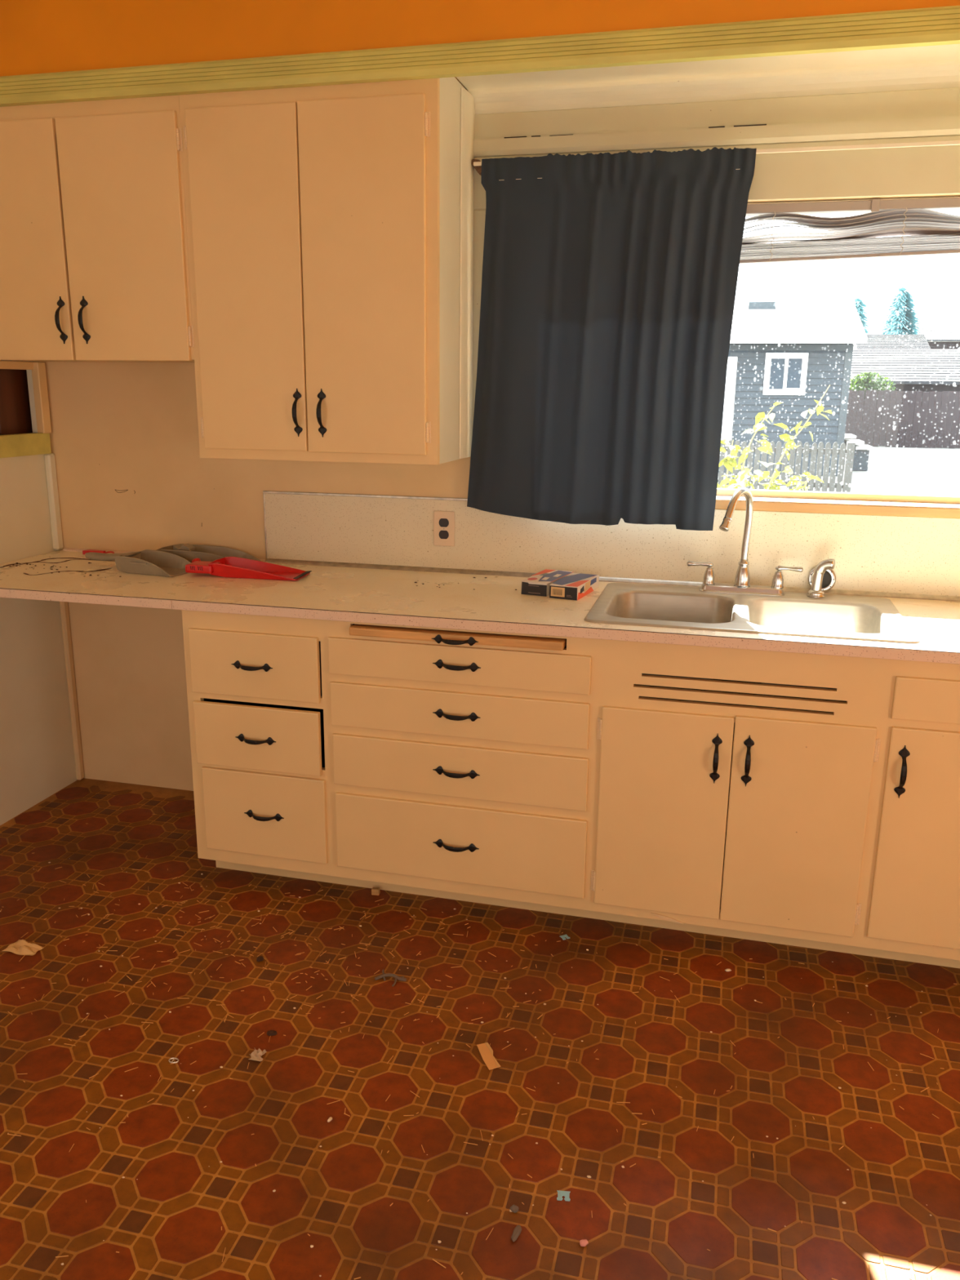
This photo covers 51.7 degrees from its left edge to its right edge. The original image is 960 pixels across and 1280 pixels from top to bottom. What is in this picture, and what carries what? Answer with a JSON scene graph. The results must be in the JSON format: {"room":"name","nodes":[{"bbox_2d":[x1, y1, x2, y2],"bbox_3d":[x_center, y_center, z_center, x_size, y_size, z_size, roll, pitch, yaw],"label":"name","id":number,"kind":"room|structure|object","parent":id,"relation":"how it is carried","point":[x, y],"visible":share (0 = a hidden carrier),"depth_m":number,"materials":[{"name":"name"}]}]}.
{"room":"kitchen","nodes":[
{"label":"kitchen","id":0,"kind":"room"},
{"bbox_2d":[0,360,77,825],"bbox_3d":[-2.213,-0.189,1.334,0.100,2.800,4.850,4,15,14],"label":"wall","id":1,"kind":"structure","parent":0,"point":[37,760],"depth_m":3.57,"materials":[{"name":"white paint"}]},
{"bbox_2d":[0,360,33,369],"bbox_3d":[-1.644,-0.905,3.247,0.012,0.027,0.606,4,15,14],"label":"trim","id":2,"kind":"structure","parent":1,"relation":"attached to","point":[3,364],"depth_m":3.41,"materials":[{"name":"beige paint"}]},
{"bbox_2d":[0,432,51,457],"bbox_3d":[-1.649,-0.644,3.312,0.040,0.075,0.602,4,15,14],"label":"trim","id":3,"kind":"structure","parent":1,"relation":"attached to","point":[35,443],"depth_m":3.46,"materials":[{"name":"yellow paint"}]},
{"bbox_2d":[31,361,51,433],"bbox_3d":[-1.567,-0.865,3.537,0.030,0.247,0.043,4,15,14],"label":"trim","id":4,"kind":"structure","parent":1,"relation":"attached to","point":[38,373],"depth_m":3.52,"materials":[{"name":"beige paint"}]},
{"bbox_2d":[44,453,63,550],"bbox_3d":[-1.569,-0.508,3.645,0.025,0.352,0.038,4,15,14],"label":"trim","id":5,"kind":"structure","parent":1,"relation":"attached to","point":[50,462],"depth_m":3.63,"materials":[{"name":"white paint"}]},
{"bbox_2d":[59,601,84,780],"bbox_3d":[-1.576,0.125,3.810,0.021,0.880,0.032,4,15,14],"label":"trim","id":6,"kind":"structure","parent":1,"relation":"attached to","point":[63,605],"depth_m":3.82,"materials":[{"name":"paint"}]},
{"bbox_2d":[0,777,959,1279],"bbox_3d":[-0.026,1.302,1.159,4.670,0.060,5.120,4,15,14],"label":"floor","id":7,"kind":"structure","parent":0,"point":[166,1223],"depth_m":2.22,"materials":[{"name":"tile"}]},
{"bbox_2d":[2,939,44,955],"bbox_3d":[-1.262,0.844,2.736,0.099,0.021,0.063,6,15,19],"label":"crumpled paper","id":8,"kind":"object","parent":7,"relation":"on","point":[21,947],"visible":1,"depth_m":2.73,"materials":[{"name":"beige paper"}]},
{"bbox_2d":[168,1057,178,1063],"bbox_3d":[-0.709,0.973,2.292,0.025,0.003,0.018,4,15,14],"label":"tab","id":9,"kind":"object","parent":7,"relation":"on","point":[173,1058],"visible":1,"depth_m":2.29,"materials":[{"name":"silver metal"}]},
{"bbox_2d":[248,1048,266,1061],"bbox_3d":[-0.519,0.965,2.306,0.040,0.012,0.028,4,15,14],"label":"scrap","id":10,"kind":"object","parent":7,"relation":"on","point":[256,1055],"visible":1,"depth_m":2.31,"materials":[{"name":"beige paper"}]},
{"bbox_2d":[256,955,263,961],"bbox_3d":[-0.599,0.867,2.695,0.021,0.012,0.015,-8,17,-31],"label":"clump","id":11,"kind":"object","parent":7,"relation":"on","point":[260,958],"visible":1,"depth_m":2.69,"materials":[{"name":"brown"}]},
{"bbox_2d":[182,609,345,884],"bbox_3d":[-0.595,0.285,3.218,0.448,0.883,0.655,4,15,14],"label":"base cabinet","id":12,"kind":"object","parent":7,"relation":"on","point":[256,684],"visible":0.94,"depth_m":2.93,"materials":[{"name":"beige paint"}]},
{"bbox_2d":[266,1030,276,1035],"bbox_3d":[-0.503,0.949,2.391,0.024,0.006,0.018,-5,15,-20],"label":"clump","id":13,"kind":"object","parent":7,"relation":"on","point":[270,1033],"visible":1,"depth_m":2.39,"materials":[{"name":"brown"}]},
{"bbox_2d":[371,887,380,895],"bbox_3d":[-0.321,0.775,3.053,0.024,0.020,0.018,3,14,8],"label":"wood block","id":14,"kind":"object","parent":7,"relation":"on","point":[375,891],"visible":1,"depth_m":3.04,"materials":[{"name":"beige wood"}]},
{"bbox_2d":[374,968,406,986],"bbox_3d":[-0.237,0.891,2.616,0.083,0.014,0.050,9,16,29],"label":"lint twist","id":15,"kind":"object","parent":7,"relation":"on","point":[384,975],"visible":1,"depth_m":2.61,"materials":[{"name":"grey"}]},
{"bbox_2d":[324,619,591,917],"bbox_3d":[-0.006,0.328,3.074,0.768,0.883,0.658,4,15,14],"label":"base cabinet","id":16,"kind":"object","parent":7,"relation":"on","point":[458,762],"visible":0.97,"depth_m":2.79,"materials":[{"name":"beige paint"}]},
{"bbox_2d":[0,547,959,664],"bbox_3d":[0.199,-0.116,2.949,3.829,0.042,0.669,4,15,14],"label":"countertop","id":17,"kind":"structure","parent":16,"relation":"on","point":[362,593],"depth_m":2.91,"materials":[{"name":"laminate"}]},
{"bbox_2d":[82,549,114,554],"bbox_3d":[-1.386,-0.318,3.607,0.117,0.014,0.037,4,15,12],"label":"tag","id":18,"kind":"object","parent":17,"relation":"on","point":[84,552],"visible":0.5,"depth_m":3.60,"materials":[{"name":"red plastic"}]},
{"bbox_2d":[84,549,191,577],"bbox_3d":[-1.159,-0.265,3.325,0.395,0.057,0.151,6,15,19],"label":"dustpan","id":19,"kind":"object","parent":17,"relation":"on","point":[147,562],"visible":0.92,"depth_m":3.33,"materials":[{"name":"grey plastic"}]},
{"bbox_2d":[156,543,260,562],"bbox_3d":[-0.951,-0.300,3.454,0.341,0.066,0.136,4,15,12],"label":"dustpan","id":20,"kind":"object","parent":17,"relation":"on","point":[188,552],"visible":0.63,"depth_m":3.49,"materials":[{"name":"grey plastic"}]},
{"bbox_2d":[185,556,311,580],"bbox_3d":[-0.768,-0.237,3.252,0.402,0.047,0.143,3,15,9],"label":"dustpan","id":21,"kind":"object","parent":17,"relation":"on","point":[227,566],"visible":1,"depth_m":3.21,"materials":[{"name":"red plastic"}]},
{"bbox_2d":[185,560,221,573],"bbox_3d":[-0.906,-0.238,3.244,0.092,0.028,0.082,3,14,9],"label":"handle","id":22,"kind":"object","parent":21,"relation":"attached to","point":[195,566],"depth_m":3.21,"materials":[{"name":"red plastic"}]},
{"bbox_2d":[3,562,516,590],"bbox_3d":[-0.678,-0.209,3.235,1.900,0.004,0.306,3,15,11],"label":"crumbs","id":23,"kind":"object","parent":17,"relation":"on","point":[15,562],"visible":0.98,"depth_m":3.31,"materials":[{"name":"brown"}]},
{"bbox_2d":[520,568,573,596],"bbox_3d":[0.210,-0.178,3.076,0.096,0.042,0.234,7,16,23],"label":"carton","id":24,"kind":"object","parent":17,"relation":"on","point":[538,584],"visible":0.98,"depth_m":3.00,"materials":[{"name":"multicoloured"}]},
{"bbox_2d":[549,573,599,600],"bbox_3d":[0.291,-0.165,3.030,0.087,0.041,0.216,7,16,23],"label":"carton","id":25,"kind":"object","parent":17,"relation":"on","point":[575,586],"visible":1,"depth_m":2.96,"materials":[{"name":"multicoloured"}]},
{"bbox_2d":[686,487,803,595],"bbox_3d":[0.805,-0.301,2.992,0.297,0.326,0.187,-4,15,-17],"label":"kitchen faucet","id":26,"kind":"object","parent":17,"relation":"on","point":[741,585],"visible":1,"depth_m":3.00,"materials":[{"name":"silver metal"}]},
{"bbox_2d":[583,582,919,688],"bbox_3d":[0.753,-0.006,2.840,0.847,0.176,0.563,4,15,14],"label":"sink","id":27,"kind":"object","parent":17,"relation":"in","point":[876,619],"visible":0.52,"depth_m":2.95,"materials":[{"name":"silver metal"}]},
{"bbox_2d":[806,558,835,598],"bbox_3d":[1.023,-0.188,2.976,0.071,0.119,0.053,13,19,39],"label":"sprayer","id":28,"kind":"object","parent":27,"relation":"on","point":[816,592],"visible":1,"depth_m":2.97,"materials":[{"name":"silver metal"}]},
{"bbox_2d":[808,567,835,591],"bbox_3d":[1.052,-0.188,3.046,0.082,0.082,0.016,4,15,14],"label":"strainer","id":29,"kind":"object","parent":17,"relation":"on","point":[828,581],"visible":0.53,"depth_m":3.04,"materials":[{"name":"silver metal"}]},
{"bbox_2d":[0,862,931,1279],"bbox_3d":[-0.266,0.968,2.332,2.884,0.004,1.377,4,15,14],"label":"crumbs","id":30,"kind":"object","parent":7,"relation":"on","point":[839,1087],"visible":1,"depth_m":2.22,"materials":[{"name":"beige"}]},
{"bbox_2d":[0,813,956,1279],"bbox_3d":[-0.263,0.925,2.501,2.953,0.001,1.764,4,15,14],"label":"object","id":31,"kind":"object","parent":7,"relation":"on","point":[152,814],"visible":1,"depth_m":2.57,"materials":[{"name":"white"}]},
{"bbox_2d":[476,1042,500,1070],"bbox_3d":[0.020,0.973,2.318,0.032,0.003,0.094,-4,15,-17],"label":"strip","id":32,"kind":"object","parent":7,"relation":"on","point":[486,1051],"visible":1,"depth_m":2.32,"materials":[{"name":"wood"}]},
{"bbox_2d":[510,1204,518,1213],"bbox_3d":[0.066,1.082,1.885,0.017,0.010,0.014,4,15,14],"label":"clump","id":33,"kind":"object","parent":7,"relation":"on","point":[513,1208],"visible":1,"depth_m":1.88,"materials":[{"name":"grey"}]},
{"bbox_2d":[511,1225,521,1241],"bbox_3d":[0.067,1.096,1.830,0.013,0.010,0.039,7,16,23],"label":"clump","id":34,"kind":"object","parent":7,"relation":"on","point":[517,1231],"visible":1,"depth_m":1.83,"materials":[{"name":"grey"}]},
{"bbox_2d":[556,1190,570,1201],"bbox_3d":[0.162,1.078,1.920,0.026,0.001,0.023,2,14,5],"label":"clip","id":35,"kind":"object","parent":7,"relation":"on","point":[560,1193],"visible":1,"depth_m":1.92,"materials":[{"name":"blue plastic"}]},
{"bbox_2d":[560,934,569,940],"bbox_3d":[0.242,0.848,2.825,0.024,0.001,0.021,-6,16,-25],"label":"clip","id":36,"kind":"object","parent":7,"relation":"on","point":[563,936],"visible":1,"depth_m":2.83,"materials":[{"name":"blue plastic"}]},
{"bbox_2d":[579,1239,588,1246],"bbox_3d":[0.190,1.103,1.811,0.016,0.008,0.014,-2,14,-9],"label":"scrap","id":37,"kind":"object","parent":7,"relation":"on","point":[583,1242],"visible":1,"depth_m":1.81,"materials":[{"name":"pink"}]},
{"bbox_2d":[580,638,905,955],"bbox_3d":[0.735,0.379,2.900,0.777,0.883,0.648,4,15,14],"label":"base cabinet","id":38,"kind":"object","parent":7,"relation":"on","point":[733,804],"visible":0.98,"depth_m":2.61,"materials":[{"name":"beige paint"}]},
{"bbox_2d":[862,660,959,968],"bbox_3d":[1.423,0.429,2.734,0.678,0.883,0.648,4,15,14],"label":"base cabinet","id":39,"kind":"object","parent":7,"relation":"on","point":[914,915],"visible":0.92,"depth_m":2.51,"materials":[{"name":"beige paint"}]},
{"bbox_2d":[0,0,959,89],"bbox_3d":[0.544,-1.744,2.616,4.430,0.365,0.354,4,15,14],"label":"wall","id":40,"kind":"structure","parent":0,"point":[37,36],"depth_m":2.71,"materials":[{"name":"orange paint"}]},
{"bbox_2d":[0,5,959,106],"bbox_3d":[0.495,-1.497,2.487,4.430,0.075,0.030,4,15,14],"label":"trim","id":41,"kind":"structure","parent":40,"relation":"attached to","point":[940,25],"depth_m":2.58,"materials":[{"name":"yellow paint"}]},
{"bbox_2d":[40,89,959,791],"bbox_3d":[0.594,-0.624,3.154,4.670,2.800,0.151,4,15,14],"label":"wall","id":42,"kind":"structure","parent":0,"point":[131,474],"depth_m":3.57,"materials":[{"name":"paint"}]},
{"bbox_2d":[0,95,194,362],"bbox_3d":[-1.220,-1.276,3.170,0.812,0.742,0.396,4,15,14],"label":"upper cabinet","id":43,"kind":"object","parent":42,"relation":"attached to","point":[94,256],"visible":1,"depth_m":2.99,"materials":[{"name":"beige paint"}]},
{"bbox_2d":[178,76,466,464],"bbox_3d":[-0.456,-1.099,3.016,0.774,1.074,0.396,4,15,14],"label":"upper cabinet","id":44,"kind":"object","parent":42,"relation":"attached to","point":[323,222],"visible":1,"depth_m":2.86,"materials":[{"name":"beige paint"}]},
{"bbox_2d":[459,87,475,458],"bbox_3d":[-0.040,-1.101,3.055,0.012,1.060,0.120,4,15,14],"label":"trim","id":45,"kind":"structure","parent":42,"relation":"attached to","point":[468,106],"depth_m":3.04,"materials":[{"name":"white paint"}]},
{"bbox_2d":[470,209,485,457],"bbox_3d":[0.037,-0.891,3.149,0.136,0.888,0.008,4,15,14],"label":"trim","id":46,"kind":"structure","parent":42,"relation":"attached to","point":[479,215],"depth_m":3.10,"materials":[{"name":"paint"}]},
{"bbox_2d":[262,490,959,596],"bbox_3d":[0.691,-0.294,3.128,2.983,0.250,0.008,4,15,14],"label":"backsplash","id":47,"kind":"structure","parent":42,"relation":"attached to","point":[916,555],"depth_m":3.19,"materials":[{"name":"laminate"}]},
{"bbox_2d":[433,511,454,546],"bbox_3d":[-0.120,-0.373,3.314,0.073,0.117,0.008,4,15,14],"label":"wall outlet","id":48,"kind":"object","parent":47,"relation":"attached to","point":[443,521],"visible":1,"depth_m":3.31,"materials":[{"name":"beige plastic"}]},
{"bbox_2d":[439,530,448,538],"bbox_3d":[-0.121,-0.353,3.316,0.034,0.028,0.002,4,15,14],"label":"socket","id":49,"kind":"object","parent":48,"relation":"attached to","point":[442,534],"depth_m":3.31,"materials":[{"name":"black plastic"}]},
{"bbox_2d":[439,518,448,527],"bbox_3d":[-0.121,-0.392,3.306,0.034,0.028,0.002,4,15,14],"label":"socket","id":50,"kind":"object","parent":48,"relation":"attached to","point":[443,522],"depth_m":3.31,"materials":[{"name":"black plastic"}]},
{"bbox_2d":[471,140,959,176],"bbox_3d":[1.066,-1.353,2.736,2.259,0.043,0.048,4,15,14],"label":"curtain rod","id":51,"kind":"object","parent":42,"relation":"attached to","point":[477,164],"visible":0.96,"depth_m":2.73,"materials":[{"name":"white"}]},
{"bbox_2d":[466,146,756,530],"bbox_3d":[0.363,-0.888,2.993,0.833,1.087,0.029,4,15,14],"label":"window curtain","id":52,"kind":"object","parent":51,"relation":"hanging from","point":[609,282],"visible":1,"depth_m":2.98,"materials":[{"name":"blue fabric"}]},
{"bbox_2d":[473,134,959,209],"bbox_3d":[1.353,-1.300,2.704,2.839,0.150,0.008,4,15,14],"label":"trim","id":53,"kind":"structure","parent":42,"relation":"attached to","point":[924,170],"depth_m":2.78,"materials":[{"name":"paint"}]},
{"bbox_2d":[473,115,959,156],"bbox_3d":[1.352,-1.394,2.673,2.839,0.048,0.020,4,15,14],"label":"trim","id":54,"kind":"structure","parent":42,"relation":"attached to","point":[757,134],"depth_m":2.82,"materials":[{"name":"paint"}]},
{"bbox_2d":[474,87,959,139],"bbox_3d":[1.355,-1.451,2.666,2.839,0.073,0.007,4,15,14],"label":"valance","id":55,"kind":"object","parent":42,"relation":"attached to","point":[937,102],"depth_m":2.82,"materials":[{"name":"paint"}]},
{"bbox_2d":[715,208,959,518],"bbox_3d":[1.070,-0.844,2.969,2.050,0.910,0.161,4,15,14],"label":"window","id":56,"kind":"structure","parent":42,"relation":"in","point":[773,500],"depth_m":3.03,"materials":[{"name":"white paint"}]},
{"bbox_2d":[739,197,959,264],"bbox_3d":[1.077,-1.185,2.895,1.930,0.184,0.033,4,15,14],"label":"blind","id":57,"kind":"object","parent":56,"relation":"attached to","point":[918,230],"visible":0.51,"depth_m":2.89,"materials":[{"name":"grey"}]},
{"bbox_2d":[456,44,959,114],"bbox_3d":[1.310,-1.479,2.485,2.844,0.067,0.354,4,15,14],"label":"ceiling","id":58,"kind":"structure","parent":0,"point":[926,67],"depth_m":2.77,"materials":[{"name":"white paint"}]},
{"label":"outside","id":59,"kind":"structure","parent":0,"visible":0},
{"bbox_2d":[717,443,959,496],"bbox_3d":[28.923,-12.392,56.304,90.000,0.190,119.190,4,15,14],"label":"ground","id":60,"kind":"structure","parent":59,"point":[891,470],"depth_m":19.14,"materials":[{"name":"white snow"}]},
{"bbox_2d":[716,384,831,491],"bbox_3d":[1.507,-0.626,5.522,0.770,1.552,0.503,4,15,14],"label":"shrub","id":61,"kind":"object","parent":60,"relation":"on","point":[729,462],"visible":0.45,"depth_m":5.43,"materials":[{"name":"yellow plant"}]},
{"bbox_2d":[717,440,855,492],"bbox_3d":[3.958,-2.360,13.867,2.360,0.854,0.100,4,15,14],"label":"picket fence","id":62,"kind":"object","parent":60,"relation":"on","point":[846,485],"visible":0.48,"depth_m":13.68,"materials":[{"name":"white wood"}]},
{"bbox_2d":[718,302,867,475],"bbox_3d":[3.418,-5.518,21.393,8.430,3.220,6.350,4,15,14],"label":"house","id":63,"kind":"structure","parent":60,"relation":"on","point":[790,355],"depth_m":18.18,"materials":[{"name":"grey wood"}]},
{"bbox_2d":[748,302,776,309],"bbox_3d":[5.627,-6.638,19.766,0.520,0.200,0.200,4,15,14],"label":"roof vent","id":64,"kind":"object","parent":63,"relation":"attached to","point":[752,305],"depth_m":19.67,"materials":[{"name":"grey metal"}]},
{"bbox_2d":[844,433,873,471],"bbox_3d":[7.464,-3.772,19.854,0.680,0.680,0.900,4,15,14],"label":"trash bin","id":65,"kind":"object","parent":60,"relation":"on","point":[861,454],"depth_m":19.51,"materials":[{"name":"grey plastic"}]},
{"bbox_2d":[849,297,871,334],"bbox_3d":[17.286,-12.906,45.959,2.260,5.668,2.113,-8,17,-30],"label":"conifer tree","id":66,"kind":"object","parent":60,"relation":"on","point":[860,305],"visible":0.16,"depth_m":45.30,"materials":[{"name":"green plant"}]},
{"bbox_2d":[848,371,895,399],"bbox_3d":[11.092,-6.646,28.448,1.495,2.073,0.848,4,15,14],"label":"leafy bush","id":67,"kind":"object","parent":60,"relation":"on","point":[867,380],"visible":0.61,"depth_m":28.12,"materials":[{"name":"green plant"}]},
{"bbox_2d":[853,334,930,349],"bbox_3d":[15.649,-9.956,38.449,2.550,3.632,3.600,4,15,14],"label":"outbuilding","id":68,"kind":"structure","parent":60,"relation":"on","point":[873,341],"depth_m":37.06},
{"bbox_2d":[876,287,921,334],"bbox_3d":[19.844,-13.561,47.389,3.440,6.280,3.462,14,19,42],"label":"conifer tree","id":69,"kind":"object","parent":60,"relation":"on","point":[900,320],"visible":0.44,"depth_m":46.48,"materials":[{"name":"green plant"}]},
{"bbox_2d":[844,389,959,448],"bbox_3d":[13.034,-6.131,27.576,8.900,1.584,0.100,4,15,14],"label":"fence","id":70,"kind":"object","parent":60,"relation":"on","point":[855,402],"visible":0.59,"depth_m":27.80,"materials":[{"name":"grey wood"}]},
{"bbox_2d":[849,349,959,444],"bbox_3d":[15.755,-7.776,31.527,10.300,2.832,6.800,4,15,14],"label":"outbuilding","id":71,"kind":"structure","parent":60,"relation":"on","point":[935,371],"depth_m":29.99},
{"bbox_2d":[914,316,959,349],"bbox_3d":[28.270,-14.855,54.357,10.700,5.512,8.000,4,15,14],"label":"house","id":72,"kind":"structure","parent":60,"relation":"on","point":[940,332],"depth_m":52.27,"materials":[{"name":"white"}]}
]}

